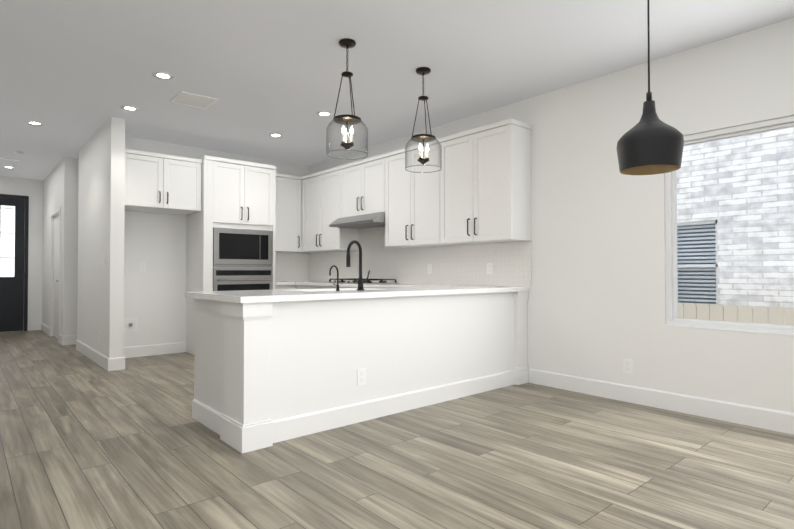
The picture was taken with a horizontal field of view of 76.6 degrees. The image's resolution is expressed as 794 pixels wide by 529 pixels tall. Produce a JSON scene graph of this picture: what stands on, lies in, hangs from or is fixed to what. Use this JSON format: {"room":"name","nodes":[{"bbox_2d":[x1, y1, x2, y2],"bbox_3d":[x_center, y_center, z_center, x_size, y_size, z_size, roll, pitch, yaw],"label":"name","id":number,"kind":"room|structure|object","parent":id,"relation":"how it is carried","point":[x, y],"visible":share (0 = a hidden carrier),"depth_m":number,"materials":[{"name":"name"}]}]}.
{"room":"kitchen","nodes":[
{"label":"kitchen","id":0,"kind":"room"},
{"bbox_2d":[0,176,42,330],"bbox_3d":[-7.411,-0.186,8.950,1.800,2.820,0.150,1,-1,-41],"label":"wall","id":1,"kind":"structure","parent":0,"point":[32,189],"depth_m":9.39,"materials":[{"name":"white paint"}]},
{"bbox_2d":[0,194,28,331],"bbox_3d":[-7.260,-0.025,9.040,1.008,2.499,0.148,1,-1,-41],"label":"door","id":2,"kind":"structure","parent":1,"relation":"attached to","point":[14,219],"depth_m":9.23,"materials":[{"name":"black paint"}]},
{"bbox_2d":[42,157,78,335],"bbox_3d":[-5.744,-0.192,8.575,0.230,2.820,2.600,1,-1,-41],"label":"wall","id":3,"kind":"structure","parent":0,"point":[60,183],"depth_m":7.62,"materials":[{"name":"white paint"}]},
{"bbox_2d":[49,206,60,342],"bbox_3d":[-5.487,0.156,8.230,0.227,2.115,1.100,1,-1,-41],"label":"door","id":4,"kind":"structure","parent":3,"relation":"attached to","point":[55,255],"depth_m":8.37,"materials":[{"name":"white paint"}]},
{"bbox_2d":[77,117,124,357],"bbox_3d":[-3.795,-0.223,6.393,0.140,2.820,2.050,1,-1,-41],"label":"wall","id":5,"kind":"structure","parent":0,"point":[101,221],"depth_m":5.79,"materials":[{"name":"white paint"}]},
{"bbox_2d":[99,256,105,342],"bbox_3d":[-3.434,0.409,5.851,0.012,1.020,0.305,1,-1,-41],"label":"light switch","id":6,"kind":"object","parent":5,"relation":"attached to","point":[100,332],"visible":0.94,"depth_m":5.91,"materials":[{"name":"white plastic"}]},
{"bbox_2d":[124,136,308,346],"bbox_3d":[-2.559,-0.211,7.265,2.870,2.820,0.150,1,-1,-41],"label":"wall","id":7,"kind":"structure","parent":0,"point":[154,299],"depth_m":6.65,"materials":[{"name":"white paint"}]},
{"bbox_2d":[124,318,136,330],"bbox_3d":[-3.396,0.767,6.407,0.160,0.160,0.030,1,-1,-41],"label":"outlet box","id":8,"kind":"object","parent":7,"relation":"attached to","point":[130,324],"visible":0.88,"depth_m":6.41,"materials":[{"name":"white plastic"}]},
{"bbox_2d":[125,149,201,214],"bbox_3d":[-3.033,-1.014,6.349,0.934,0.660,0.626,1,-1,-41],"label":"upper cabinet","id":9,"kind":"object","parent":7,"relation":"attached to","point":[161,183],"visible":0.88,"depth_m":6.15,"materials":[{"name":"white paint"}]},
{"bbox_2d":[275,173,298,252],"bbox_3d":[-1.760,-0.768,7.597,0.617,1.144,0.399,1,-1,-41],"label":"upper cabinet","id":10,"kind":"object","parent":7,"relation":"attached to","point":[287,186],"depth_m":7.54,"materials":[{"name":"white paint"}]},
{"bbox_2d":[275,252,306,280],"bbox_3d":[-1.781,0.036,7.826,0.900,0.451,0.009,1,-1,-41],"label":"backsplash","id":11,"kind":"structure","parent":7,"relation":"attached to","point":[288,266],"depth_m":7.91,"materials":[{"name":"tile"}]},
{"bbox_2d":[0,330,793,528],"bbox_3d":[-2.259,1.185,3.437,7.700,0.080,15.200,1,-1,-41],"label":"floor","id":12,"kind":"structure","parent":0,"point":[86,442],"depth_m":2.87,"materials":[{"name":"brown wood"}]},
{"bbox_2d":[186,155,275,354],"bbox_3d":[-2.271,-0.095,6.938,1.000,2.580,0.714,1,-1,-41],"label":"tall cabinet","id":13,"kind":"object","parent":12,"relation":"on","point":[230,235],"visible":0.67,"depth_m":6.69,"materials":[{"name":"white paint"}]},
{"bbox_2d":[275,285,294,288],"bbox_3d":[-1.771,0.748,7.382,0.347,0.905,0.679,1,-1,-41],"label":"base cabinet","id":14,"kind":"object","parent":12,"relation":"on","point":[276,286],"depth_m":7.18,"materials":[{"name":"white paint"}]},
{"bbox_2d":[275,281,294,284],"bbox_3d":[-1.801,0.276,7.385,0.297,0.039,0.647,1,-1,-41],"label":"countertop","id":15,"kind":"structure","parent":14,"relation":"on","point":[276,282],"depth_m":7.17,"materials":[{"name":"white stone"}]},
{"bbox_2d":[295,285,322,288],"bbox_3d":[-1.034,0.745,7.177,0.655,0.905,0.760,1,-1,-41],"label":"base cabinet","id":16,"kind":"object","parent":12,"relation":"on","point":[296,286],"depth_m":7.02,"materials":[{"name":"white paint"}]},
{"bbox_2d":[295,281,431,287],"bbox_3d":[-0.620,0.267,6.727,0.627,0.039,3.187,1,-1,-41],"label":"countertop","id":17,"kind":"structure","parent":16,"relation":"on","point":[345,285],"depth_m":6.29,"materials":[{"name":"white stone"}]},
{"bbox_2d":[327,278,398,283],"bbox_3d":[-0.456,0.215,6.540,0.490,0.056,0.910,1,-1,-41],"label":"cooktop","id":18,"kind":"object","parent":17,"relation":"in","point":[368,281],"visible":0.88,"depth_m":6.35,"materials":[{"name":"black metal"}]},
{"bbox_2d":[323,285,342,287],"bbox_3d":[-0.446,0.736,6.542,0.597,0.905,1.094,1,-1,-41],"label":"base cabinet","id":19,"kind":"object","parent":12,"relation":"on","point":[324,286],"depth_m":6.56,"materials":[{"name":"white paint"}]},
{"bbox_2d":[189,293,516,448],"bbox_3d":[-0.173,0.706,4.444,2.932,0.905,0.781,1,-1,-41],"label":"base cabinet","id":20,"kind":"object","parent":12,"relation":"on","point":[275,366],"depth_m":3.61,"materials":[{"name":"white paint"}]},
{"bbox_2d":[185,285,528,304],"bbox_3d":[-0.137,0.233,4.371,2.982,0.039,0.995,1,-1,-41],"label":"countertop","id":21,"kind":"structure","parent":20,"relation":"on","point":[239,297],"depth_m":3.77,"materials":[{"name":"white stone"}]},
{"bbox_2d":[329,265,339,290],"bbox_3d":[-0.504,0.106,3.942,0.055,0.202,0.130,1,-1,-41],"label":"water tap","id":22,"kind":"object","parent":21,"relation":"on","point":[337,287],"visible":1,"depth_m":3.91,"materials":[{"name":"black metal"}]},
{"bbox_2d":[346,240,369,290],"bbox_3d":[-0.327,0.005,4.132,0.113,0.408,0.220,1,-1,-41],"label":"faucet","id":23,"kind":"object","parent":21,"relation":"on","point":[361,281],"visible":1,"depth_m":4.05,"materials":[{"name":"black metal"}]},
{"bbox_2d":[0,0,793,179],"bbox_3d":[-2.259,-1.715,3.479,7.700,0.080,15.200,1,-1,-41],"label":"ceiling","id":24,"kind":"structure","parent":0,"point":[75,75],"depth_m":4.11,"materials":[{"name":"grey paint"}]},
{"bbox_2d":[0,157,20,160],"bbox_3d":[-5.938,-1.611,7.666,0.320,0.008,0.150,1,-1,-41],"label":"ceiling vent","id":25,"kind":"object","parent":24,"relation":"in","point":[5,158],"visible":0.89,"depth_m":7.69,"materials":[{"name":"white metal"}]},
{"bbox_2d":[13,151,23,154],"bbox_3d":[-5.435,-1.606,7.222,0.130,0.030,0.130,1,-1,-41],"label":"smoke detector","id":26,"kind":"object","parent":24,"relation":"attached to","point":[18,152],"visible":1,"depth_m":7.20,"materials":[{"name":"white plastic"}]},
{"bbox_2d":[25,121,42,125],"bbox_3d":[-4.202,-1.638,5.830,0.170,0.006,0.170,1,-1,-41],"label":"recessed light","id":27,"kind":"object","parent":24,"relation":"in","point":[35,123],"visible":1,"depth_m":5.83,"materials":[{"name":"white paint"}]},
{"bbox_2d":[121,105,138,110],"bbox_3d":[-2.816,-1.645,5.298,0.170,0.006,0.170,1,-1,-41],"label":"recessed light","id":28,"kind":"object","parent":24,"relation":"in","point":[128,108],"visible":1,"depth_m":5.29,"materials":[{"name":"white paint"}]},
{"bbox_2d":[152,72,173,79],"bbox_3d":[-2.056,-1.658,4.421,0.170,0.006,0.170,1,-1,-41],"label":"recessed light","id":29,"kind":"object","parent":24,"relation":"in","point":[163,75],"visible":1,"depth_m":4.41,"materials":[{"name":"white paint"}]},
{"bbox_2d":[170,91,218,108],"bbox_3d":[-2.032,-1.647,5.050,0.360,0.010,0.360,1,-1,-41],"label":"ceiling vent","id":30,"kind":"object","parent":24,"relation":"in","point":[192,99],"visible":1,"depth_m":5.04,"materials":[{"name":"white metal"}]},
{"bbox_2d":[269,133,282,136],"bbox_3d":[-1.528,-1.630,6.346,0.170,0.006,0.170,1,-1,-41],"label":"recessed light","id":31,"kind":"object","parent":24,"relation":"in","point":[275,135],"visible":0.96,"depth_m":6.34,"materials":[{"name":"white paint"}]},
{"bbox_2d":[317,111,331,115],"bbox_3d":[-0.789,-1.643,5.478,0.170,0.006,0.170,1,-1,-41],"label":"recessed light","id":32,"kind":"object","parent":24,"relation":"in","point":[323,113],"visible":0.98,"depth_m":5.47,"materials":[{"name":"white paint"}]},
{"bbox_2d":[326,38,367,159],"bbox_3d":[-0.373,-1.244,3.769,0.314,0.852,0.314,1,-1,-41],"label":"glass pendant light","id":33,"kind":"object","parent":24,"relation":"hanging from","point":[347,119],"visible":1,"depth_m":3.75,"materials":[{"name":"clear glass"}]},
{"bbox_2d":[405,67,441,172],"bbox_3d":[0.224,-1.236,4.286,0.314,0.852,0.314,1,-1,-41],"label":"glass pendant light","id":34,"kind":"object","parent":24,"relation":"hanging from","point":[426,137],"visible":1,"depth_m":4.26,"materials":[{"name":"clear glass"}]},
{"bbox_2d":[616,0,683,174],"bbox_3d":[1.169,-1.063,2.337,0.280,1.254,0.280,1,-1,-41],"label":"pendant light","id":35,"kind":"object","parent":24,"relation":"hanging from","point":[650,143],"visible":1,"depth_m":2.25,"materials":[{"name":"black metal"}]},
{"bbox_2d":[309,18,793,412],"bbox_3d":[2.052,-0.254,4.247,0.150,2.820,10.750,1,-1,-41],"label":"wall","id":36,"kind":"structure","parent":0,"point":[596,306],"depth_m":4.25,"materials":[{"name":"white paint"}]},
{"bbox_2d":[299,171,322,252],"bbox_3d":[-1.175,-0.769,7.565,0.389,1.144,0.601,1,-1,-41],"label":"upper cabinet","id":37,"kind":"object","parent":36,"relation":"attached to","point":[310,186],"depth_m":7.49,"materials":[{"name":"white paint"}]},
{"bbox_2d":[323,167,358,251],"bbox_3d":[-0.827,-0.774,7.211,0.327,1.144,0.631,1,-1,-41],"label":"upper cabinet","id":38,"kind":"object","parent":36,"relation":"attached to","point":[334,238],"depth_m":7.07,"materials":[{"name":"white paint"}]},
{"bbox_2d":[339,155,378,217],"bbox_3d":[-0.344,-0.997,6.656,0.327,0.714,0.968,1,-1,-41],"label":"upper cabinet","id":39,"kind":"object","parent":36,"relation":"attached to","point":[358,181],"depth_m":6.57,"materials":[{"name":"white paint"}]},
{"bbox_2d":[329,212,384,228],"bbox_3d":[-0.415,-0.573,6.587,0.516,0.131,0.960,1,-1,-41],"label":"range hood","id":40,"kind":"object","parent":39,"relation":"attached to","point":[371,220],"visible":0.85,"depth_m":6.41,"materials":[{"name":"silver metal"}]},
{"bbox_2d":[379,141,434,247],"bbox_3d":[0.282,-0.792,5.930,0.327,1.144,1.065,1,-1,-41],"label":"upper cabinet","id":41,"kind":"object","parent":36,"relation":"attached to","point":[406,198],"depth_m":5.85,"materials":[{"name":"white paint"}]},
{"bbox_2d":[307,227,531,286],"bbox_3d":[-0.056,-0.131,6.546,0.017,0.749,4.207,1,-1,-41],"label":"backsplash","id":42,"kind":"structure","parent":36,"relation":"attached to","point":[500,264],"depth_m":6.01,"materials":[{"name":"tile"}]},
{"bbox_2d":[435,118,531,245],"bbox_3d":[0.877,-0.802,5.243,0.327,1.144,1.001,1,-1,-41],"label":"upper cabinet","id":43,"kind":"object","parent":36,"relation":"attached to","point":[476,189],"depth_m":5.01,"materials":[{"name":"white paint"}]},
{"bbox_2d":[623,358,631,373],"bbox_3d":[1.943,0.856,4.236,0.008,0.120,0.075,1,-1,-41],"label":"outlet","id":44,"kind":"object","parent":36,"relation":"attached to","point":[627,365],"visible":1,"depth_m":4.23,"materials":[{"name":"white plastic"}]},
{"bbox_2d":[665,115,793,335],"bbox_3d":[2.771,-0.266,3.395,0.119,1.500,1.780,1,-1,-41],"label":"window","id":45,"kind":"structure","parent":36,"relation":"in","point":[672,318],"depth_m":3.85,"materials":[{"name":"white paint"}]},
{"label":"outside","id":46,"kind":"structure","parent":0,"visible":0},
{"bbox_3d":[3.126,2.519,5.105,2.650,0.100,18.000,1,-1,-41],"label":"ground","id":47,"kind":"structure","parent":46,"visible":0},
{"bbox_2d":[677,127,793,324],"bbox_3d":[4.215,-1.067,6.099,0.270,8.500,18.000,1,-1,-41],"label":"brick wall","id":48,"kind":"structure","parent":47,"relation":"on","point":[730,284],"depth_m":6.05,"materials":[{"name":"white brick"}]},
{"bbox_2d":[678,302,793,325],"bbox_3d":[4.963,1.448,4.382,0.060,2.020,6.480,1,-1,-41],"label":"fence","id":49,"kind":"object","parent":47,"relation":"on","point":[749,315],"depth_m":5.66,"materials":[{"name":"beige wood"}]},
{"bbox_3d":[-2.210,-0.266,3.401,7.700,2.820,15.050,1,-1,-41],"label":"wall","id":50,"kind":"structure","parent":0,"visible":0},
{"bbox_2d":[39,323,48,335],"bbox_3d":[-6.304,1.155,9.016,0.015,0.140,1.170,1,-1,-41],"label":"baseboard","id":51,"kind":"structure","parent":50,"relation":"attached to","point":[42,326],"depth_m":9.05,"materials":[{"name":"white paint"}]},
{"bbox_2d":[59,335,76,344],"bbox_3d":[-4.413,1.140,7.978,1.515,0.140,0.015,1,-1,-41],"label":"baseboard","id":52,"kind":"structure","parent":50,"relation":"attached to","point":[69,339],"depth_m":7.54,"materials":[{"name":"white paint"}]},
{"bbox_2d":[75,339,114,370],"bbox_3d":[-3.842,1.116,6.333,0.045,0.140,2.080,1,-1,-41],"label":"baseboard","id":53,"kind":"structure","parent":50,"relation":"attached to","point":[108,364],"depth_m":6.01,"materials":[{"name":"white paint"}]},
{"bbox_2d":[115,355,126,369],"bbox_3d":[-3.318,1.110,5.925,0.035,0.140,0.775,1,-1,-41],"label":"baseboard","id":54,"kind":"structure","parent":50,"relation":"attached to","point":[119,361],"depth_m":5.61,"materials":[{"name":"white paint"}]},
{"bbox_2d":[123,342,185,357],"bbox_3d":[-3.235,1.119,6.551,0.940,0.140,0.015,1,-1,-41],"label":"baseboard","id":55,"kind":"structure","parent":50,"relation":"attached to","point":[179,347],"depth_m":6.59,"materials":[{"name":"white paint"}]},
{"bbox_2d":[529,368,793,434],"bbox_3d":[3.357,1.063,2.594,0.015,0.140,6.270,1,-1,-41],"label":"baseboard","id":56,"kind":"structure","parent":50,"relation":"attached to","point":[769,419],"depth_m":3.95,"materials":[{"name":"white paint"}]}
]}

